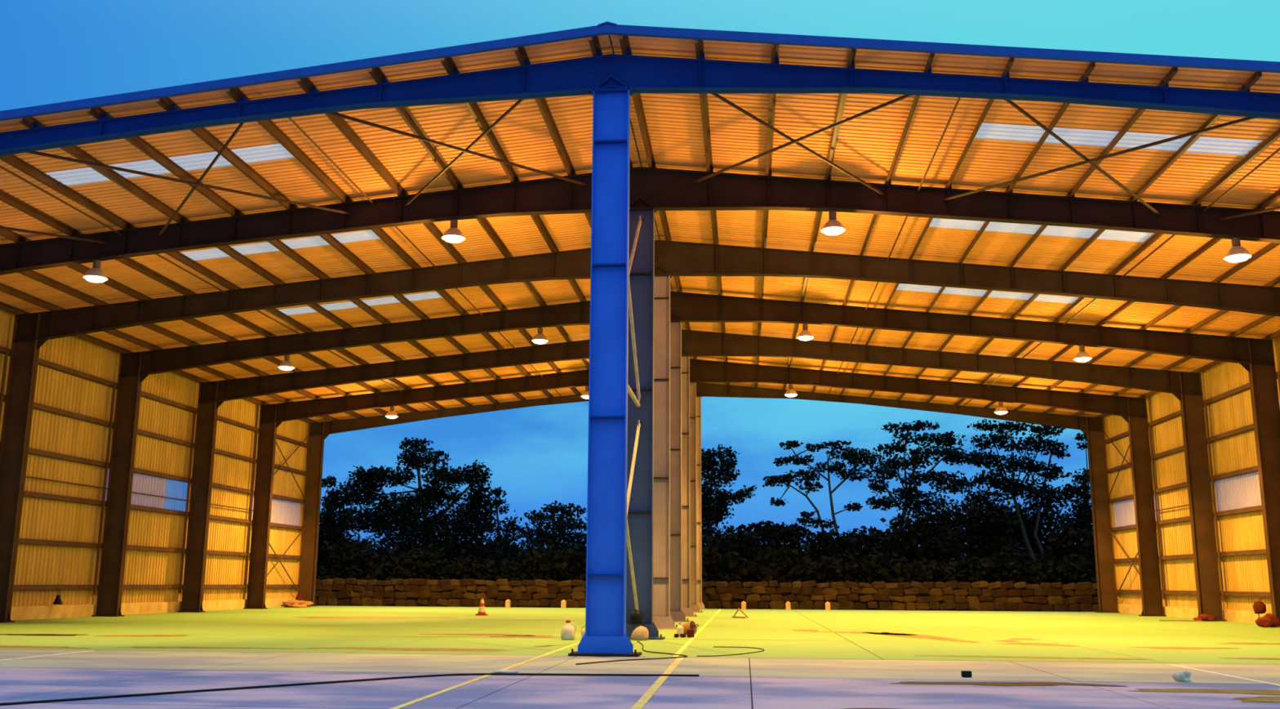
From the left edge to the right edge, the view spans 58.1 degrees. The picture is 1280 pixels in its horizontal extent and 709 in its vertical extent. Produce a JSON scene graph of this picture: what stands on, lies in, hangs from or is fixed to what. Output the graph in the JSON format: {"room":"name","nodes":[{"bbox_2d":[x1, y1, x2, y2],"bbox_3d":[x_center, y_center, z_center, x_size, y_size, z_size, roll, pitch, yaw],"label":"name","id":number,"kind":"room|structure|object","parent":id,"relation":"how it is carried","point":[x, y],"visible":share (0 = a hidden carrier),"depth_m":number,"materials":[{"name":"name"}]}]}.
{"room":"open warehouse","nodes":[
{"label":"open warehouse","id":0,"kind":"room"},
{"bbox_2d":[0,309,310,620],"bbox_3d":[-23.009,5.435,49.793,0.515,11.463,45.400,-1,-11,5],"label":"wall","id":1,"kind":"structure","parent":0,"point":[60,539],"depth_m":52.58,"materials":[{"name":"metal"}]},
{"bbox_2d":[53,588,62,604],"bbox_3d":[-23.045,9.581,45.645,0.340,0.614,0.340,-1,-11,5],"label":"lantern","id":2,"kind":"object","parent":1,"relation":"hanging from","point":[58,600],"visible":1,"depth_m":45.54,"materials":[{"name":"black metal"}]},
{"bbox_2d":[104,467,109,501],"bbox_3d":[-23.103,5.718,50.294,0.046,1.580,1.071,-1,-11,5],"label":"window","id":3,"kind":"structure","parent":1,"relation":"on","point":[106,491],"depth_m":49.99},
{"bbox_2d":[130,472,143,505],"bbox_3d":[-22.912,6.134,52.387,0.046,1.580,1.071,-1,-11,5],"label":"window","id":4,"kind":"structure","parent":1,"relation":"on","point":[138,478],"depth_m":52.50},
{"bbox_2d":[141,474,155,506],"bbox_3d":[-22.817,6.343,53.434,0.046,1.580,1.071,-1,-11,5],"label":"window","id":5,"kind":"structure","parent":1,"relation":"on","point":[148,482],"depth_m":53.46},
{"bbox_2d":[152,476,166,508],"bbox_3d":[-22.722,6.551,54.481,0.046,1.580,1.071,-1,-11,5],"label":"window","id":6,"kind":"structure","parent":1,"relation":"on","point":[159,483],"depth_m":54.42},
{"bbox_2d":[249,494,253,519],"bbox_3d":[-21.771,8.632,64.948,0.046,1.580,1.071,-1,-11,5],"label":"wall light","id":7,"kind":"object","parent":1,"relation":"on","point":[250,495],"depth_m":64.53,"materials":[{"name":"white plastic"}]},
{"bbox_2d":[270,497,274,522],"bbox_3d":[-21.581,9.048,67.041,0.046,1.580,1.071,-1,-11,5],"label":"wall light","id":8,"kind":"object","parent":1,"relation":"on","point":[273,499],"depth_m":67.52,"materials":[{"name":"white plastic"}]},
{"bbox_2d":[272,497,280,523],"bbox_3d":[-21.485,9.256,68.088,0.046,1.580,1.071,-1,-11,5],"label":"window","id":9,"kind":"structure","parent":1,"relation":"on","point":[276,501],"depth_m":68.10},
{"bbox_2d":[280,499,288,524],"bbox_3d":[-21.390,9.464,69.135,0.046,1.580,1.071,-1,-11,5],"label":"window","id":10,"kind":"structure","parent":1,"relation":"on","point":[283,503],"depth_m":69.18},
{"bbox_2d":[286,500,294,524],"bbox_3d":[-21.295,9.672,70.181,0.046,1.580,1.071,-1,-11,5],"label":"window pane","id":11,"kind":"object","parent":1,"relation":"on","point":[290,504],"depth_m":70.15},
{"bbox_2d":[293,502,301,525],"bbox_3d":[-21.200,9.880,71.228,0.046,1.580,1.071,-1,-11,5],"label":"window pane","id":12,"kind":"object","parent":1,"relation":"on","point":[297,505],"depth_m":71.24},
{"bbox_2d":[0,21,1279,422],"bbox_3d":[1.355,-1.498,49.172,49.600,2.981,47.580,-1,-11,5],"label":"roof","id":13,"kind":"structure","parent":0,"point":[1046,148],"depth_m":33.49,"materials":[{"name":"metal"}]},
{"bbox_2d":[0,605,1279,664],"bbox_3d":[1.362,11.140,47.596,50.400,0.304,47.950,-1,-11,5],"label":"floor","id":14,"kind":"structure","parent":0,"point":[797,633],"depth_m":34.70,"materials":[{"name":"concrete"}]},
{"bbox_2d":[280,599,314,607],"bbox_3d":[-20.005,14.540,67.344,1.950,0.461,1.536,-1,-11,5],"label":"rubble heap","id":15,"kind":"object","parent":14,"relation":"on","point":[293,602],"visible":1,"depth_m":67.06,"materials":[{"name":"brown stone"}]},
{"bbox_2d":[295,592,302,599],"bbox_3d":[-20.520,14.757,69.313,0.440,0.796,0.393,-1,-11,5],"label":"sack","id":16,"kind":"object","parent":14,"relation":"on","point":[299,597],"visible":0.31,"depth_m":69.27,"materials":[{"name":"red fabric"}]},
{"bbox_2d":[475,597,488,615],"bbox_3d":[-7.317,11.674,53.371,0.480,0.800,0.480,-1,-11,5],"label":"traffic cone","id":17,"kind":"object","parent":14,"relation":"on","point":[482,611],"visible":1,"depth_m":53.24,"materials":[{"name":"orange plastic"}]},
{"bbox_2d":[505,598,511,607],"bbox_3d":[-8.095,15.246,70.644,0.280,0.500,0.280,-1,-11,5],"label":"marker post","id":18,"kind":"object","parent":14,"relation":"on","point":[508,602],"visible":1,"depth_m":70.52,"materials":[{"name":"plastic"}]},
{"bbox_2d":[560,599,566,607],"bbox_3d":[-4.659,15.207,70.340,0.280,0.500,0.280,-1,-11,5],"label":"marker post","id":19,"kind":"object","parent":14,"relation":"on","point":[563,602],"visible":0.92,"depth_m":70.20,"materials":[{"name":"plastic"}]},
{"bbox_2d":[560,619,576,639],"bbox_3d":[-1.945,7.449,31.152,0.393,0.510,0.393,-9,-14,39],"label":"water jug","id":20,"kind":"object","parent":14,"relation":"on","point":[567,631],"visible":1,"depth_m":31.00,"materials":[{"name":"white plastic"}]},
{"bbox_2d":[580,626,585,638],"bbox_3d":[-1.470,7.552,31.293,0.295,0.368,0.273,-1,-11,5],"label":"paint pot","id":21,"kind":"object","parent":14,"relation":"on","point":[583,633],"visible":0.36,"depth_m":31.19,"materials":[{"name":"white plastic"}]},
{"bbox_2d":[575,640,687,664],"bbox_3d":[0.166,6.667,25.893,1.972,0.024,8.908,-1,-11,5],"label":"cable","id":22,"kind":"object","parent":14,"relation":"on","point":[685,655],"visible":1,"depth_m":23.28,"materials":[{"name":"black rubber"}]},
{"bbox_2d":[0,48,1279,656],"bbox_3d":[-0.724,-0.379,25.892,48.820,13.835,0.840,-1,-11,5],"label":"frame","id":23,"kind":"object","parent":14,"relation":"on","point":[611,79],"visible":1,"depth_m":26.51,"materials":[{"name":"blue paint"}]},
{"bbox_2d":[626,215,641,609],"bbox_3d":[-0.363,1.077,29.408,0.125,11.890,7.480,-1,-11,5],"label":"brace","id":24,"kind":"object","parent":23,"relation":"attached to","point":[636,401],"visible":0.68,"depth_m":31.11,"materials":[{"name":"metal"}]},
{"bbox_2d":[629,609,643,623],"bbox_3d":[-0.098,7.201,31.622,0.385,0.401,0.340,-1,-11,5],"label":"bag","id":25,"kind":"object","parent":24,"relation":"hanging from","point":[637,615],"visible":1,"depth_m":31.49,"materials":[{"name":"black fabric"}]},
{"bbox_2d":[0,162,1279,639],"bbox_3d":[-0.058,1.078,33.219,48.820,13.835,0.840,-1,-11,5],"label":"frame","id":26,"kind":"object","parent":14,"relation":"on","point":[652,189],"visible":0.8,"depth_m":33.97,"materials":[{"name":"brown metal"}]},
{"bbox_2d":[82,259,108,282],"bbox_3d":[-16.739,-2.573,35.461,0.720,0.701,0.713,-1,-11,5],"label":"lamp","id":27,"kind":"object","parent":26,"relation":"hanging from","point":[95,274],"visible":1,"depth_m":35.28,"materials":[{"name":"grey metal"}]},
{"bbox_2d":[441,217,465,242],"bbox_3d":[-5.607,-3.738,34.681,0.720,0.735,0.713,-1,-11,5],"label":"lamp","id":28,"kind":"object","parent":26,"relation":"hanging from","point":[453,234],"visible":1,"depth_m":34.48,"materials":[{"name":"metal"}]},
{"bbox_2d":[820,209,845,235],"bbox_3d":[5.638,-3.867,33.684,0.720,0.734,0.713,-1,-11,5],"label":"lamp","id":29,"kind":"object","parent":26,"relation":"hanging from","point":[833,226],"visible":1,"depth_m":33.48,"materials":[{"name":"metal"}]},
{"bbox_2d":[1223,236,1251,262],"bbox_3d":[16.828,-2.957,32.486,0.720,0.695,0.713,-1,-11,5],"label":"lamp","id":30,"kind":"object","parent":26,"relation":"hanging from","point":[1237,253],"visible":1,"depth_m":32.30,"materials":[{"name":"grey metal"}]},
{"bbox_2d":[0,240,1279,628],"bbox_3d":[0.607,2.601,40.533,48.820,13.700,0.840,-1,-11,5],"label":"frame","id":31,"kind":"object","parent":14,"relation":"on","point":[31,331],"visible":0.86,"depth_m":41.58,"materials":[{"name":"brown metal"}]},
{"bbox_2d":[631,625,648,639],"bbox_3d":[-0.006,7.521,31.127,0.495,0.382,0.382,-1,-11,5],"label":"sack","id":32,"kind":"object","parent":14,"relation":"on","point":[640,633],"visible":1,"depth_m":31.00,"materials":[{"name":"white fabric"}]},
{"bbox_2d":[676,621,683,635],"bbox_3d":[1.167,7.999,33.574,0.200,0.410,0.200,-1,-11,5],"label":"plastic bottle","id":33,"kind":"object","parent":14,"relation":"on","point":[679,628],"visible":0.77,"depth_m":33.50,"materials":[{"name":"white plastic"}]},
{"bbox_2d":[680,633,685,637],"bbox_3d":[1.224,8.014,32.850,0.120,0.100,0.220,3,-11,-12],"label":"brick","id":34,"kind":"object","parent":14,"relation":"on","point":[682,635],"visible":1,"depth_m":32.75,"materials":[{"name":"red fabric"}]},
{"bbox_2d":[91,291,1279,621],"bbox_3d":[1.273,4.057,47.860,48.820,13.700,0.840,-1,-11,5],"label":"frame","id":35,"kind":"object","parent":14,"relation":"on","point":[1256,356],"visible":0.82,"depth_m":48.63,"materials":[{"name":"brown metal"}]},
{"bbox_2d":[277,354,294,370],"bbox_3d":[-15.367,0.338,50.112,0.720,0.706,0.713,-1,-11,5],"label":"lamp","id":36,"kind":"object","parent":35,"relation":"hanging from","point":[286,365],"visible":1,"depth_m":49.92,"materials":[{"name":"metal"}]},
{"bbox_2d":[531,326,548,343],"bbox_3d":[-4.275,-0.825,49.335,0.720,0.735,0.713,-1,-11,5],"label":"lamp","id":37,"kind":"object","parent":35,"relation":"hanging from","point":[540,338],"visible":1,"depth_m":49.12,"materials":[{"name":"grey metal"}]},
{"bbox_2d":[796,323,813,340],"bbox_3d":[6.941,-0.954,48.341,0.720,0.735,0.713,-1,-11,5],"label":"lamp","id":38,"kind":"object","parent":35,"relation":"hanging from","point":[805,335],"visible":1,"depth_m":48.13,"materials":[{"name":"metal"}]},
{"bbox_2d":[1073,344,1092,361],"bbox_3d":[18.100,-0.044,47.146,0.720,0.697,0.713,-1,-11,5],"label":"lamp","id":39,"kind":"object","parent":35,"relation":"hanging from","point":[1082,356],"visible":1,"depth_m":46.95,"materials":[{"name":"metal"}]},
{"bbox_2d":[681,620,698,634],"bbox_3d":[1.464,8.025,33.834,0.561,0.425,0.412,-9,-15,40],"label":"bucket","id":40,"kind":"object","parent":14,"relation":"on","point":[691,624],"visible":0.8,"depth_m":33.76,"materials":[{"name":"brown wood"}]},
{"bbox_2d":[687,629,693,637],"bbox_3d":[1.443,7.952,32.842,0.120,0.220,0.220,7,-13,-29],"label":"brick","id":41,"kind":"object","parent":14,"relation":"on","point":[690,632],"visible":1,"depth_m":32.76,"materials":[{"name":"red brick"}]},
{"bbox_2d":[177,328,1226,620],"bbox_3d":[1.939,5.514,55.187,48.820,13.700,0.840,-1,-11,5],"label":"frame","id":42,"kind":"object","parent":14,"relation":"on","point":[1186,386],"visible":0.79,"depth_m":55.78,"materials":[{"name":"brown metal"}]},
{"bbox_2d":[243,358,1166,616],"bbox_3d":[2.605,6.971,62.514,48.820,13.700,0.840,-1,-11,5],"label":"frame","id":43,"kind":"object","parent":14,"relation":"on","point":[1133,410],"visible":0.85,"depth_m":63.07,"materials":[{"name":"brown metal"}]},
{"bbox_2d":[385,405,398,418],"bbox_3d":[-13.945,3.245,64.759,0.720,0.716,0.713,-1,-11,5],"label":"lamp","id":44,"kind":"object","parent":43,"relation":"hanging from","point":[391,414],"visible":1,"depth_m":64.55,"materials":[{"name":"metal"}]},
{"bbox_2d":[580,385,588,398],"bbox_3d":[-2.933,2.088,63.988,0.720,0.736,0.713,-1,-11,5],"label":"lamp","id":45,"kind":"object","parent":43,"relation":"hanging from","point":[585,394],"visible":0.75,"depth_m":63.77,"materials":[{"name":"metal"}]},
{"bbox_2d":[784,383,797,396],"bbox_3d":[8.252,1.959,62.997,0.720,0.736,0.713,-1,-11,5],"label":"lamp","id":46,"kind":"object","parent":43,"relation":"hanging from","point":[789,393],"visible":1,"depth_m":62.78,"materials":[{"name":"grey metal"}]},
{"bbox_2d":[994,400,1008,414],"bbox_3d":[19.362,2.866,61.807,0.720,0.705,0.713,-1,-11,5],"label":"lamp","id":47,"kind":"object","parent":43,"relation":"hanging from","point":[1000,410],"visible":1,"depth_m":61.59,"materials":[{"name":"metal"}]},
{"bbox_2d":[298,382,1119,612],"bbox_3d":[3.271,8.427,69.841,48.820,13.700,0.840,-1,-11,5],"label":"frame","id":48,"kind":"object","parent":14,"relation":"on","point":[1091,427],"visible":0.73,"depth_m":70.26,"materials":[{"name":"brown metal"}]},
{"bbox_2d":[697,645,764,656],"bbox_3d":[2.122,6.697,25.974,1.290,0.020,3.728,-1,-11,9],"label":"loose wire","id":49,"kind":"object","parent":14,"relation":"on","point":[713,646],"visible":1,"depth_m":25.68,"materials":[{"name":"black rubber"}]},
{"bbox_2d":[731,608,748,617],"bbox_3d":[4.413,11.578,51.629,0.424,0.438,1.218,8,-13,-33],"label":"trestle","id":50,"kind":"object","parent":14,"relation":"on","point":[738,609],"visible":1,"depth_m":51.34,"materials":[{"name":"brown wood"}]},
{"bbox_2d":[741,600,746,608],"bbox_3d":[6.248,15.081,69.374,0.280,0.500,0.280,-1,-11,5],"label":"marker post","id":51,"kind":"object","parent":14,"relation":"on","point":[743,603],"visible":0.92,"depth_m":69.23,"materials":[{"name":"plastic"}]},
{"bbox_2d":[785,600,790,608],"bbox_3d":[8.888,15.050,69.140,0.280,0.500,0.280,-1,-11,5],"label":"marker post","id":52,"kind":"object","parent":14,"relation":"on","point":[787,603],"visible":1,"depth_m":69.01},
{"bbox_2d":[825,600,830,609],"bbox_3d":[11.228,15.024,68.932,0.280,0.500,0.280,-1,-11,5],"label":"marker post","id":53,"kind":"object","parent":14,"relation":"on","point":[827,603],"visible":1,"depth_m":68.80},
{"bbox_2d":[1159,619,1201,621],"bbox_3d":[23.854,11.741,50.836,1.820,0.050,0.130,-1,-11,5],"label":"plank","id":54,"kind":"object","parent":14,"relation":"on","point":[1159,620],"visible":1,"depth_m":50.78,"materials":[{"name":"brown wood"}]},
{"bbox_2d":[1192,613,1216,621],"bbox_3d":[25.107,11.670,51.121,0.834,0.315,0.818,7,-13,-30],"label":"heap","id":55,"kind":"object","parent":14,"relation":"on","point":[1202,616],"visible":0.97,"depth_m":50.93,"materials":[{"name":"red fabric"}]},
{"bbox_2d":[1254,613,1279,626],"bbox_3d":[23.835,10.095,43.755,0.961,0.526,0.573,-1,-11,5],"label":"heap","id":56,"kind":"object","parent":14,"relation":"on","point":[1268,620],"visible":1,"depth_m":43.61,"materials":[{"name":"brown soil"}]},
{"bbox_2d":[315,577,1098,611],"bbox_3d":[3.443,14.807,70.609,68.000,2.085,1.091,-1,-11,5],"label":"wall","id":57,"kind":"structure","parent":0,"point":[953,595],"depth_m":69.78,"materials":[{"name":"brown stone"}]},
{"bbox_2d":[1102,335,1279,622],"bbox_3d":[25.602,4.873,45.486,0.515,11.463,45.400,-1,-11,5],"label":"wall","id":58,"kind":"structure","parent":0,"point":[1242,557],"depth_m":54.77,"materials":[{"name":"metal"}]},
{"bbox_2d":[1113,502,1119,527],"bbox_3d":[27.691,9.316,66.896,0.046,1.580,1.071,-1,-11,5],"label":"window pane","id":59,"kind":"object","parent":58,"relation":"on","point":[1116,504],"depth_m":66.89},
{"bbox_2d":[1118,500,1126,526],"bbox_3d":[27.596,9.108,65.850,0.046,1.580,1.071,-1,-11,5],"label":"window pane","id":60,"kind":"object","parent":58,"relation":"on","point":[1122,504],"depth_m":65.83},
{"bbox_2d":[1124,499,1132,525],"bbox_3d":[27.501,8.900,64.803,0.046,1.580,1.071,-1,-11,5],"label":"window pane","id":61,"kind":"object","parent":58,"relation":"on","point":[1127,503],"depth_m":64.81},
{"bbox_2d":[1130,498,1135,524],"bbox_3d":[27.406,8.691,63.756,0.046,1.580,1.071,-1,-11,5],"label":"wall light","id":62,"kind":"object","parent":58,"relation":"on","point":[1132,508],"depth_m":64.11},
{"bbox_2d":[1153,493,1159,520],"bbox_3d":[27.120,8.067,60.616,0.046,1.580,1.071,-1,-11,5],"label":"wall light","id":63,"kind":"object","parent":58,"relation":"on","point":[1157,496],"depth_m":60.18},
{"bbox_2d":[1214,479,1226,511],"bbox_3d":[26.359,6.402,52.242,0.046,1.580,1.071,-1,-11,5],"label":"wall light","id":64,"kind":"object","parent":58,"relation":"on","point":[1220,491],"depth_m":52.25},
{"bbox_2d":[1223,476,1236,510],"bbox_3d":[26.264,6.194,51.196,0.046,1.580,1.071,-1,-11,5],"label":"wall light","id":65,"kind":"object","parent":58,"relation":"on","point":[1229,482],"depth_m":51.20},
{"bbox_2d":[1234,474,1247,508],"bbox_3d":[26.169,5.986,50.149,0.046,1.580,1.071,-1,-11,5],"label":"wall light","id":66,"kind":"object","parent":58,"relation":"on","point":[1240,481],"depth_m":50.15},
{"bbox_2d":[1244,471,1257,506],"bbox_3d":[26.074,5.778,49.102,0.046,1.580,1.071,-1,-11,5],"label":"wall light","id":67,"kind":"object","parent":58,"relation":"on","point":[1251,485],"depth_m":49.12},
{"bbox_2d":[1254,471,1261,505],"bbox_3d":[25.979,5.570,48.056,0.046,1.580,1.071,-1,-11,5],"label":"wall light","id":68,"kind":"object","parent":58,"relation":"on","point":[1256,474],"depth_m":48.49,"materials":[{"name":"white plastic"}]},
{"bbox_2d":[1253,596,1266,617],"bbox_3d":[25.388,10.389,47.169,0.463,0.896,0.592,8,-13,-33],"label":"hanging bag","id":69,"kind":"object","parent":58,"relation":"hanging from","point":[1259,606],"visible":0.98,"depth_m":47.04,"materials":[{"name":"red fabric"}]},
{"label":"outside","id":70,"kind":"structure","parent":0,"visible":0},
{"bbox_3d":[8.142,26.122,122.179,320.000,0.600,320.000,-1,-11,5],"label":"terrain","id":71,"kind":"structure","parent":70,"visible":0},
{"bbox_2d":[317,475,390,574],"bbox_3d":[-21.390,13.217,82.427,6.502,9.134,4.928,-1,-11,5],"label":"leafy tree","id":72,"kind":"object","parent":71,"relation":"on","point":[331,532],"visible":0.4,"depth_m":82.36,"materials":[{"name":"green plant"}]},
{"bbox_2d":[331,436,517,577],"bbox_3d":[-17.390,13.155,92.278,16.064,13.153,10.462,-1,-11,5],"label":"broad tree","id":73,"kind":"object","parent":71,"relation":"on","point":[464,526],"visible":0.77,"depth_m":91.68,"materials":[{"name":"green plant"}]},
{"bbox_2d":[480,486,531,571],"bbox_3d":[-11.669,16.286,99.245,5.203,9.768,3.967,-1,-11,5],"label":"slender tree","id":74,"kind":"object","parent":71,"relation":"on","point":[496,491],"visible":0.5,"depth_m":99.47,"materials":[{"name":"green plant"}]},
{"bbox_2d":[495,499,586,580],"bbox_3d":[-8.281,19.089,112.861,11.578,9.596,7.200,-1,-11,5],"label":"tree","id":75,"kind":"object","parent":71,"relation":"on","point":[542,536],"visible":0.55,"depth_m":112.60,"materials":[{"name":"green plant"}]},
{"bbox_2d":[315,538,1097,584],"bbox_3d":[4.675,14.519,74.433,85.442,5.591,4.186,-1,-11,4],"label":"undergrowth","id":76,"kind":"object","parent":71,"relation":"on","point":[557,565],"visible":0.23,"depth_m":73.99,"materials":[{"name":"green plant"}]},
{"bbox_2d":[344,533,1086,567],"bbox_3d":[13.852,22.862,120.317,141.482,8.931,7.287,-1,-11,5],"label":"treeline","id":77,"kind":"object","parent":71,"relation":"on","point":[711,534],"visible":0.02,"depth_m":123.02,"materials":[{"name":"green plant"}]},
{"bbox_2d":[701,444,756,551],"bbox_3d":[5.078,12.655,86.001,6.768,11.916,4.285,-5,-12,24],"label":"tree","id":78,"kind":"object","parent":71,"relation":"on","point":[713,508],"visible":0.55,"depth_m":86.27,"materials":[{"name":"green plant"}]},
{"bbox_2d":[702,521,775,578],"bbox_3d":[6.810,14.527,79.628,5.902,5.810,4.486,-1,-11,5],"label":"bush","id":79,"kind":"object","parent":71,"relation":"on","point":[733,540],"visible":0.51,"depth_m":79.13,"materials":[{"name":"green plant"}]},
{"bbox_2d":[736,519,813,564],"bbox_3d":[10.191,15.385,85.262,7.173,6.346,5.428,-1,-11,5],"label":"bush","id":80,"kind":"object","parent":71,"relation":"on","point":[781,535],"visible":0.44,"depth_m":84.60,"materials":[{"name":"green plant"}]},
{"bbox_2d":[797,528,859,566],"bbox_3d":[12.866,14.647,79.132,5.564,5.436,4.244,-1,-11,5],"label":"bush","id":81,"kind":"object","parent":71,"relation":"on","point":[825,543],"visible":0.52,"depth_m":78.70,"materials":[{"name":"green plant"}]},
{"bbox_2d":[762,440,901,536],"bbox_3d":[14.880,12.912,89.171,10.745,12.789,3.562,-1,-11,5],"label":"tree","id":82,"kind":"object","parent":71,"relation":"on","point":[854,458],"visible":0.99,"depth_m":89.88,"materials":[{"name":"green plant"}]},
{"bbox_2d":[843,524,899,573],"bbox_3d":[16.496,15.494,84.476,6.753,5.897,5.606,-1,-11,5],"label":"bush","id":83,"kind":"object","parent":71,"relation":"on","point":[864,540],"visible":0.27,"depth_m":84.29,"materials":[{"name":"green plant"}]},
{"bbox_2d":[868,506,970,568],"bbox_3d":[18.962,13.784,78.287,7.143,6.880,6.181,-1,-11,5],"label":"bush","id":84,"kind":"object","parent":71,"relation":"on","point":[934,540],"visible":0.69,"depth_m":77.75,"materials":[{"name":"green plant"}]},
{"bbox_2d":[865,419,981,531],"bbox_3d":[23.034,12.650,92.810,9.534,14.812,4.632,-1,-11,5],"label":"spreading tree","id":85,"kind":"object","parent":71,"relation":"on","point":[952,455],"visible":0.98,"depth_m":93.14,"materials":[{"name":"green plant"}]},
{"bbox_2d":[934,499,1033,574],"bbox_3d":[24.770,14.671,85.031,7.916,7.817,6.462,-1,-11,5],"label":"bush","id":86,"kind":"object","parent":71,"relation":"on","point":[984,530],"visible":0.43,"depth_m":84.13,"materials":[{"name":"green plant"}]},
{"bbox_2d":[960,417,1075,565],"bbox_3d":[31.180,12.800,94.149,9.636,15.217,4.319,-2,-11,12],"label":"leaning tree","id":87,"kind":"object","parent":71,"relation":"on","point":[1042,493],"visible":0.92,"depth_m":94.36,"materials":[{"name":"green plant"}]},
{"bbox_2d":[978,500,1065,562],"bbox_3d":[32.748,16.642,97.226,10.227,8.789,8.737,-1,-11,5],"label":"bush","id":88,"kind":"object","parent":71,"relation":"on","point":[1029,523],"visible":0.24,"depth_m":96.22,"materials":[{"name":"green plant"}]},
{"bbox_2d":[1048,432,1093,552],"bbox_3d":[32.275,11.950,83.796,5.014,12.766,3.856,-1,-11,5],"label":"tree","id":89,"kind":"object","parent":71,"relation":"on","point":[1083,514],"visible":0.48,"depth_m":83.94,"materials":[{"name":"green plant"}]},
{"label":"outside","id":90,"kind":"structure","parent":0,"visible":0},
{"bbox_2d":[0,648,1279,708],"bbox_3d":[-3.416,0.691,-4.963,120.000,0.304,59.650,-1,-11,5],"label":"apron","id":91,"kind":"object","parent":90,"point":[25,674],"visible":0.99,"depth_m":17.79,"materials":[{"name":"concrete"}]},
{"bbox_2d":[0,672,698,705],"bbox_3d":[-5.951,4.554,15.441,15.626,0.032,2.336,9,-14,-36],"label":"cable","id":92,"kind":"object","parent":91,"relation":"on","point":[468,673],"visible":1,"depth_m":17.29,"materials":[{"name":"rubber"}]},
{"bbox_2d":[489,670,519,672],"bbox_3d":[-2.320,5.365,19.477,0.569,0.054,0.134,-1,-11,5],"label":"paper scrap","id":93,"kind":"object","parent":91,"relation":"on","point":[494,671],"visible":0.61,"depth_m":19.42,"materials":[{"name":"white paper"}]},
{"bbox_2d":[960,670,972,676],"bbox_3d":[5.477,5.358,19.326,0.160,0.100,0.110,-1,-11,5],"label":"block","id":94,"kind":"object","parent":91,"relation":"on","point":[963,673],"visible":1,"depth_m":19.27,"materials":[{"name":"black rubber"}]},
{"bbox_2d":[1172,670,1191,681],"bbox_3d":[8.796,5.217,18.701,0.286,0.173,0.209,-3,-12,18],"label":"rag","id":95,"kind":"object","parent":91,"relation":"on","point":[1185,675],"visible":1,"depth_m":18.66,"materials":[{"name":"white fabric"}]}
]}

